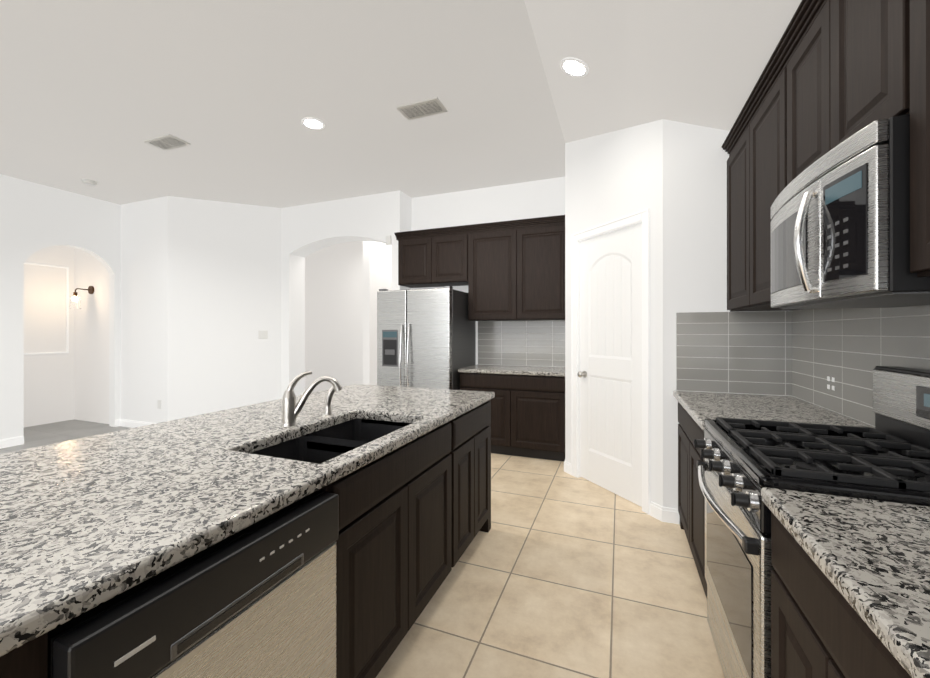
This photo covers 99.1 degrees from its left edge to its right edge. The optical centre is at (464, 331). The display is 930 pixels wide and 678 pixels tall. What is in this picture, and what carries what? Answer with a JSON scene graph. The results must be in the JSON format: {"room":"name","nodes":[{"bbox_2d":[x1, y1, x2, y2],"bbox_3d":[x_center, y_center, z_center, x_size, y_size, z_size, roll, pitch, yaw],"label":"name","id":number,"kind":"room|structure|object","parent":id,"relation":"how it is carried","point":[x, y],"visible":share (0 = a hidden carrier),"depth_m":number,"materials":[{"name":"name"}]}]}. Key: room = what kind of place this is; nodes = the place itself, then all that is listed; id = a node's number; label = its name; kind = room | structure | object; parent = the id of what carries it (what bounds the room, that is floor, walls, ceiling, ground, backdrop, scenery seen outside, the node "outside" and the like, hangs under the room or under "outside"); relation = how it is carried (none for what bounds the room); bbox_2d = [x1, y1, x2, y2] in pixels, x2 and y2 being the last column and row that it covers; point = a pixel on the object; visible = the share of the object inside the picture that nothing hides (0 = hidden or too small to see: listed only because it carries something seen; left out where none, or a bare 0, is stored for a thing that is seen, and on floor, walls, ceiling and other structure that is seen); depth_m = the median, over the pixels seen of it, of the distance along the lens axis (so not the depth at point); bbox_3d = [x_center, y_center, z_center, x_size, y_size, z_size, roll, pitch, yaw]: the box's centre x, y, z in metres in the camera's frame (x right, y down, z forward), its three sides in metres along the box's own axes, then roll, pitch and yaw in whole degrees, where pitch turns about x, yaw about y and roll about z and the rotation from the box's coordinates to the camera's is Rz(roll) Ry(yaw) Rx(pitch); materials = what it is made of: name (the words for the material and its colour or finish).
{"room":"kitchen","nodes":[
{"label":"kitchen","id":0,"kind":"room"},
{"bbox_2d":[0,419,724,677],"bbox_3d":[-3.070,1.360,3.186,12.000,0.080,14.000,0,0,21],"label":"floor","id":1,"kind":"structure","parent":0,"point":[557,571],"depth_m":2.00,"materials":[{"name":"tile"}]},
{"bbox_2d":[0,395,494,677],"bbox_3d":[-0.595,0.882,1.719,0.860,0.874,2.305,0,0,21],"label":"kitchen island","id":2,"kind":"object","parent":1,"relation":"on","point":[334,530],"depth_m":1.07,"materials":[{"name":"black wood"}]},
{"bbox_2d":[48,490,338,677],"bbox_3d":[-0.758,0.892,0.975,0.624,0.850,0.602,0,0,21],"label":"dishwasher","id":3,"kind":"object","parent":2,"relation":"in","point":[260,601],"depth_m":0.84,"materials":[{"name":"silver metal"}]},
{"bbox_2d":[0,384,494,650],"bbox_3d":[-0.753,0.435,1.767,1.130,0.060,2.360,0,0,21],"label":"island countertop","id":4,"kind":"structure","parent":2,"relation":"on","point":[82,520],"depth_m":1.02,"materials":[{"name":"stone"}]},
{"bbox_2d":[276,371,343,426],"bbox_3d":[-0.656,0.290,1.787,0.213,0.230,0.272,0,0,21],"label":"faucet","id":5,"kind":"object","parent":4,"relation":"on","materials":[{"name":"silver metal"}]},
{"bbox_2d":[251,418,411,463],"bbox_3d":[-0.501,0.561,1.626,0.460,0.232,0.780,0,0,21],"label":"sink","id":6,"kind":"object","parent":4,"relation":"in","point":[320,444],"depth_m":1.68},
{"bbox_2d":[377,286,475,389],"bbox_3d":[-0.447,0.409,4.671,0.905,1.785,0.867,0,0,21],"label":"fridge","id":7,"kind":"object","parent":1,"relation":"on","point":[426,338],"visible":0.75,"depth_m":4.32,"materials":[{"name":"silver metal"}]},
{"bbox_2d":[458,364,564,460],"bbox_3d":[0.579,0.864,4.415,1.166,0.914,0.652,0,0,21],"label":"base cabinet","id":8,"kind":"object","parent":1,"relation":"on","point":[527,411],"visible":0.6,"depth_m":4.10,"materials":[{"name":"black wood"}]},
{"bbox_2d":[458,364,564,376],"bbox_3d":[0.579,0.427,4.416,1.166,0.040,0.652,0,0,21],"label":"countertop","id":9,"kind":"structure","parent":8,"relation":"on","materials":[{"name":"stone"}]},
{"bbox_2d":[678,403,706,597],"bbox_3d":[1.551,0.881,2.082,0.659,0.874,0.972,0,0,21],"label":"base cabinet","id":10,"kind":"object","parent":1,"relation":"on","point":[691,499],"depth_m":2.14,"materials":[{"name":"black wood"}]},
{"bbox_2d":[673,391,874,430],"bbox_3d":[1.558,0.424,2.122,0.676,0.040,1.054,0,0,21],"label":"countertop","id":11,"kind":"structure","parent":10,"relation":"on","point":[700,406],"depth_m":2.08,"materials":[{"name":"grey stone"}]},
{"bbox_2d":[694,366,929,677],"bbox_3d":[1.186,0.710,1.290,0.711,1.155,0.762,0,0,21],"label":"range","id":12,"kind":"object","parent":1,"relation":"on","point":[746,461],"visible":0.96,"depth_m":1.26,"materials":[{"name":"black"}]},
{"bbox_2d":[771,515,900,677],"bbox_3d":[0.983,0.880,0.624,0.659,0.874,0.620,0,0,21],"label":"base cabinet","id":13,"kind":"object","parent":1,"relation":"on","point":[813,635],"depth_m":0.81,"materials":[{"name":"black wood"}]},
{"bbox_2d":[761,487,929,677],"bbox_3d":[0.613,0.422,-0.302,0.676,0.040,2.616,0,0,21],"label":"countertop","id":14,"kind":"structure","parent":13,"relation":"on","point":[873,555],"depth_m":0.71,"materials":[{"name":"stone"}]},
{"bbox_2d":[0,0,801,207],"bbox_3d":[-3.257,-1.403,3.261,11.600,0.874,14.000,0,0,21],"label":"ceiling","id":15,"kind":"structure","parent":0,"point":[234,93],"depth_m":2.79,"materials":[{"name":"grey paint"}]},
{"bbox_2d":[81,179,97,185],"bbox_3d":[-4.439,-1.761,4.689,0.140,0.035,0.140,0,0,21],"label":"smoke detector","id":16,"kind":"object","parent":15,"relation":"attached to","point":[89,182],"visible":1,"depth_m":4.66,"materials":[{"name":"white plastic"}]},
{"bbox_2d":[144,134,190,150],"bbox_3d":[-2.796,-1.771,3.726,0.360,0.017,0.200,0,0,21],"label":"ceiling vent","id":17,"kind":"object","parent":15,"relation":"in","point":[167,142],"visible":0.98,"depth_m":3.71,"materials":[{"name":"silver metal"}]},
{"bbox_2d":[301,117,324,129],"bbox_3d":[-1.297,-1.775,3.388,0.190,0.010,0.190,0,0,21],"label":"recessed light","id":18,"kind":"object","parent":15,"relation":"in","point":[312,123],"visible":1,"depth_m":3.38,"materials":[{"name":"white plastic"}]},
{"bbox_2d":[396,97,446,119],"bbox_3d":[-0.342,-1.772,3.166,0.360,0.017,0.200,0,0,21],"label":"ceiling vent","id":19,"kind":"object","parent":15,"relation":"in","point":[423,108],"visible":1,"depth_m":3.15,"materials":[{"name":"silver metal"}]},
{"bbox_2d":[560,57,588,76],"bbox_3d":[0.702,-1.694,2.544,0.180,0.077,0.190,0,0,21],"label":"ceiling spotlight","id":20,"kind":"object","parent":15,"relation":"attached to","point":[573,67],"visible":1,"depth_m":2.53,"materials":[{"name":"white plastic"}]},
{"bbox_2d":[0,119,863,508],"bbox_3d":[-3.497,-0.332,2.093,12.000,3.300,11.850,0,0,21],"label":"wall","id":21,"kind":"structure","parent":0,"point":[186,301],"depth_m":5.31,"materials":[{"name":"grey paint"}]},
{"bbox_2d":[70,286,93,308],"bbox_3d":[-5.508,-0.498,5.689,0.120,0.340,0.250,0,0,21],"label":"wall sconce","id":22,"kind":"object","parent":21,"relation":"attached to","point":[75,301],"visible":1,"depth_m":5.61,"materials":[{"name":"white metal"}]},
{"bbox_2d":[157,400,160,408],"bbox_3d":[-4.048,0.964,5.249,0.070,0.115,0.006,0,0,21],"label":"outlet","id":23,"kind":"object","parent":21,"relation":"attached to","point":[158,404],"visible":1,"depth_m":5.24,"materials":[{"name":"white plastic"}]},
{"bbox_2d":[258,331,267,338],"bbox_3d":[-2.858,0.045,5.612,0.120,0.115,0.012,0,0,-22],"label":"switch plate","id":24,"kind":"object","parent":21,"relation":"attached to","point":[262,334],"visible":1,"depth_m":5.61,"materials":[{"name":"white plastic"}]},
{"bbox_2d":[0,208,679,523],"bbox_3d":[-3.158,0.178,1.879,8.074,2.280,7.500,0,0,21],"label":"trim","id":25,"kind":"structure","parent":21,"relation":"attached to","point":[657,511],"depth_m":3.29,"materials":[{"name":"white wood"}]},
{"bbox_2d":[386,235,390,244],"bbox_3d":[-0.973,-1.158,5.043,0.080,0.120,0.020,0,0,21],"label":"door chime","id":26,"kind":"object","parent":21,"relation":"attached to","point":[388,240],"visible":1,"depth_m":5.03,"materials":[{"name":"white plastic"}]},
{"bbox_2d":[394,215,564,320],"bbox_3d":[0.181,-0.678,4.713,2.122,1.098,0.388,0,0,21],"label":"upper cabinet","id":27,"kind":"object","parent":21,"relation":"attached to","point":[512,270],"visible":0.88,"depth_m":4.47,"materials":[{"name":"brown wood"}]},
{"bbox_2d":[478,320,564,366],"bbox_3d":[0.698,0.139,4.708,1.156,0.532,0.008,0,0,21],"label":"backsplash","id":28,"kind":"structure","parent":21,"relation":"attached to","point":[530,343],"depth_m":4.71,"materials":[{"name":"tile"}]},
{"bbox_2d":[577,223,641,506],"bbox_3d":[1.190,0.250,3.266,0.542,2.119,0.538,0,0,21],"label":"pantry door","id":29,"kind":"structure","parent":21,"relation":"in","point":[609,374],"depth_m":3.23,"materials":[{"name":"white wood"}]},
{"bbox_2d":[676,311,791,395],"bbox_3d":[1.751,0.137,2.602,0.648,0.532,0.008,0,0,21],"label":"backsplash","id":30,"kind":"structure","parent":21,"relation":"attached to","point":[739,352],"depth_m":2.59,"materials":[{"name":"tile"}]},
{"bbox_2d":[725,56,780,311],"bbox_3d":[1.713,-0.652,2.088,0.360,1.041,1.006,0,0,21],"label":"upper cabinet","id":31,"kind":"object","parent":21,"relation":"attached to","point":[754,151],"depth_m":2.16,"materials":[{"name":"black wood"}]},
{"bbox_2d":[741,168,928,310],"bbox_3d":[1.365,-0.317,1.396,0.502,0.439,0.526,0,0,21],"label":"upper cabinet","id":32,"kind":"object","parent":21,"relation":"attached to","point":[760,214],"depth_m":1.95,"materials":[{"name":"black wood"}]},
{"bbox_2d":[771,114,929,309],"bbox_3d":[1.324,-0.316,1.291,0.502,0.444,0.752,0,0,21],"label":"microwave","id":33,"kind":"object","parent":32,"relation":"in","point":[840,230],"depth_m":1.10,"materials":[{"name":"silver metal"}]},
{"bbox_2d":[781,0,900,163],"bbox_3d":[1.392,-0.858,1.265,0.360,0.630,0.760,0,0,21],"label":"upper cabinet","id":34,"kind":"object","parent":21,"relation":"attached to","point":[843,57],"depth_m":1.28,"materials":[{"name":"black wood"}]},
{"bbox_2d":[792,304,929,426],"bbox_3d":[1.143,0.134,0.157,0.008,0.532,5.000,0,0,21],"label":"backsplash","id":35,"kind":"structure","parent":21,"relation":"attached to","point":[849,350],"depth_m":1.83,"materials":[{"name":"tile"}]},
{"bbox_2d":[827,376,834,390],"bbox_3d":[1.870,0.264,2.022,0.007,0.118,0.120,0,0,21],"label":"outlet","id":36,"kind":"object","parent":35,"relation":"attached to","point":[833,380],"visible":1,"depth_m":2.02,"materials":[{"name":"white plastic"}]},
{"bbox_2d":[901,0,929,283],"bbox_3d":[1.087,-0.653,0.482,0.360,1.041,0.920,0,0,21],"label":"upper cabinet","id":37,"kind":"object","parent":21,"relation":"attached to","point":[915,14],"depth_m":0.95,"materials":[{"name":"black wood"}]}
]}

